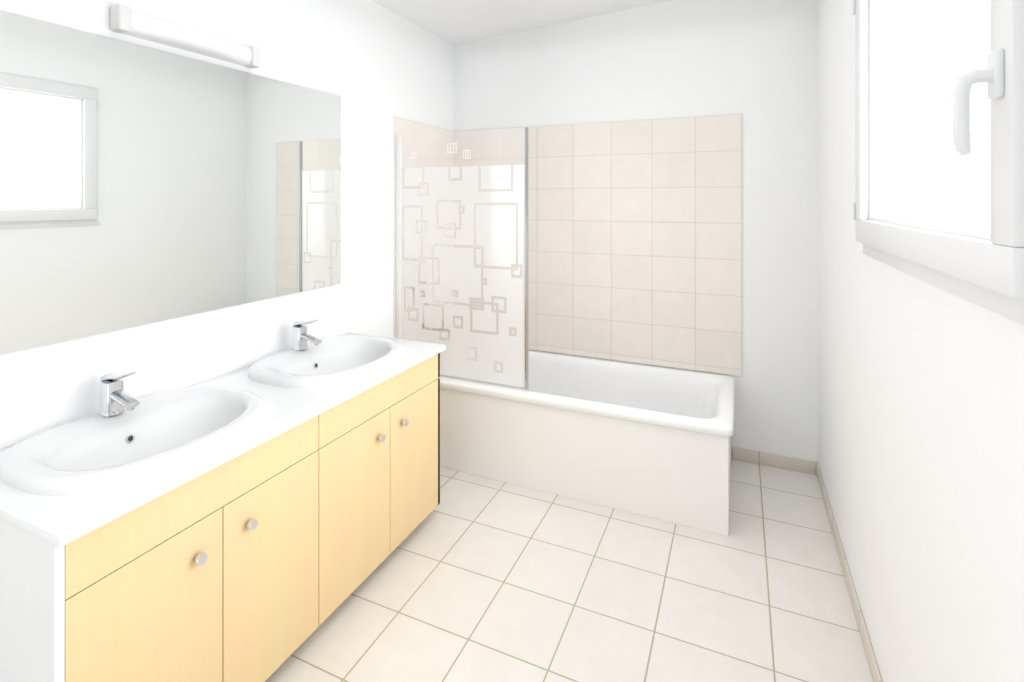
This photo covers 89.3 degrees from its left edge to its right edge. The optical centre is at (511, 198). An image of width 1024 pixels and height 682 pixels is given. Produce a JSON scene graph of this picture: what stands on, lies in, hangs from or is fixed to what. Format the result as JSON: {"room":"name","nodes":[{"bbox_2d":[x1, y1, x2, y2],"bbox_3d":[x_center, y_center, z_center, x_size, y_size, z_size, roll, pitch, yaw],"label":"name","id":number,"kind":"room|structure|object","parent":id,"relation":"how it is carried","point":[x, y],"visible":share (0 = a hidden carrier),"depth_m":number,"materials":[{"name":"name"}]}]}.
{"room":"bathroom","nodes":[
{"label":"bathroom","id":0,"kind":"room"},
{"bbox_2d":[0,0,453,449],"bbox_3d":[-1.357,0.115,1.769,0.150,2.770,4.645,0,0,24],"label":"wall","id":1,"kind":"structure","parent":0,"point":[376,67],"depth_m":2.35,"materials":[{"name":"white paint"}]},
{"bbox_2d":[0,10,340,354],"bbox_3d":[-1.193,-0.044,1.920,0.028,0.952,1.555,0,0,24],"label":"mirror","id":2,"kind":"object","parent":1,"relation":"attached to","point":[140,185],"visible":0.97,"depth_m":1.77,"materials":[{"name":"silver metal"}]},
{"bbox_2d":[110,4,260,68],"bbox_3d":[-1.170,-0.588,1.918,0.070,0.085,0.541,0,0,24],"label":"sconce","id":3,"kind":"object","parent":1,"relation":"attached to","point":[125,19],"visible":1,"depth_m":1.84,"materials":[{"name":"plastic"}]},
{"bbox_2d":[393,117,454,341],"bbox_3d":[-0.556,0.265,3.393,0.008,1.499,0.710,0,0,24],"label":"tiles","id":4,"kind":"structure","parent":1,"relation":"attached to","point":[405,128],"depth_m":3.32,"materials":[{"name":"beige tile"}]},
{"bbox_2d":[413,281,449,377],"bbox_3d":[-0.429,0.861,3.330,0.274,0.920,0.319,0,0,24],"label":"shower mixer","id":5,"kind":"object","parent":1,"relation":"attached to","point":[441,329],"depth_m":3.32,"materials":[{"name":"silver metal"}]},
{"bbox_2d":[372,0,670,44],"bbox_3d":[-0.251,-1.233,1.282,2.567,0.274,4.645,0,0,24],"label":"ceiling","id":6,"kind":"structure","parent":0,"point":[454,22],"depth_m":3.19,"materials":[{"name":"white paint"}]},
{"bbox_2d":[265,459,872,681],"bbox_3d":[-0.251,1.550,1.282,2.567,0.100,4.645,0,0,24],"label":"floor","id":7,"kind":"structure","parent":0,"point":[472,578],"depth_m":1.94,"materials":[{"name":"tile"}]},
{"bbox_2d":[0,319,445,681],"bbox_3d":[-0.895,1.013,1.890,0.595,0.974,1.536,0,0,24],"label":"bathroom vanity","id":8,"kind":"object","parent":7,"relation":"on","point":[261,520],"visible":1,"depth_m":1.50,"materials":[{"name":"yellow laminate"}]},
{"bbox_2d":[440,346,734,535],"bbox_3d":[0.279,1.258,2.996,1.850,0.484,0.760,0,0,24],"label":"bathtub","id":9,"kind":"object","parent":7,"relation":"on","point":[649,441],"visible":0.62,"depth_m":2.63,"materials":[{"name":"white ceramic"}]},
{"bbox_2d":[396,127,527,389],"bbox_3d":[-0.300,0.318,2.916,0.842,1.391,0.028,0,0,24],"label":"screen","id":10,"kind":"object","parent":9,"relation":"on","point":[495,225],"visible":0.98,"depth_m":2.89,"materials":[{"name":"clear glass"}]},
{"bbox_2d":[732,447,813,474],"bbox_3d":[1.456,1.464,2.900,0.410,0.072,0.009,0,0,24],"label":"baseboard","id":11,"kind":"structure","parent":7,"relation":"on","point":[779,461],"depth_m":2.89,"materials":[{"name":"beige tile"}]},
{"bbox_2d":[814,461,882,681],"bbox_3d":[0.781,1.464,0.828,0.011,0.072,4.345,0,0,24],"label":"baseboard","id":12,"kind":"structure","parent":7,"relation":"on","point":[873,666],"depth_m":1.93,"materials":[{"name":"beige tile"}]},
{"bbox_2d":[454,0,817,461],"bbox_3d":[0.654,0.115,3.340,2.267,2.770,0.150,0,0,24],"label":"wall","id":13,"kind":"structure","parent":0,"point":[754,63],"depth_m":2.96,"materials":[{"name":"white paint"}]},
{"bbox_2d":[455,114,741,375],"bbox_3d":[0.450,0.265,3.343,1.890,1.499,0.008,0,0,24],"label":"tiles","id":14,"kind":"structure","parent":13,"relation":"attached to","point":[634,241],"depth_m":3.21,"materials":[{"name":"beige tile"}]},
{"bbox_2d":[818,0,1023,681],"bbox_3d":[0.855,0.115,0.796,0.150,2.770,4.645,0,0,24],"label":"wall","id":15,"kind":"structure","parent":0,"point":[921,423],"depth_m":1.27,"materials":[{"name":"white paint"}]},
{"bbox_2d":[851,0,1023,324],"bbox_3d":[0.950,-0.290,1.233,0.148,0.955,1.161,0,0,24],"label":"window","id":16,"kind":"structure","parent":15,"relation":"in","point":[939,203],"depth_m":1.06,"materials":[{"name":"white plastic"}]}
]}

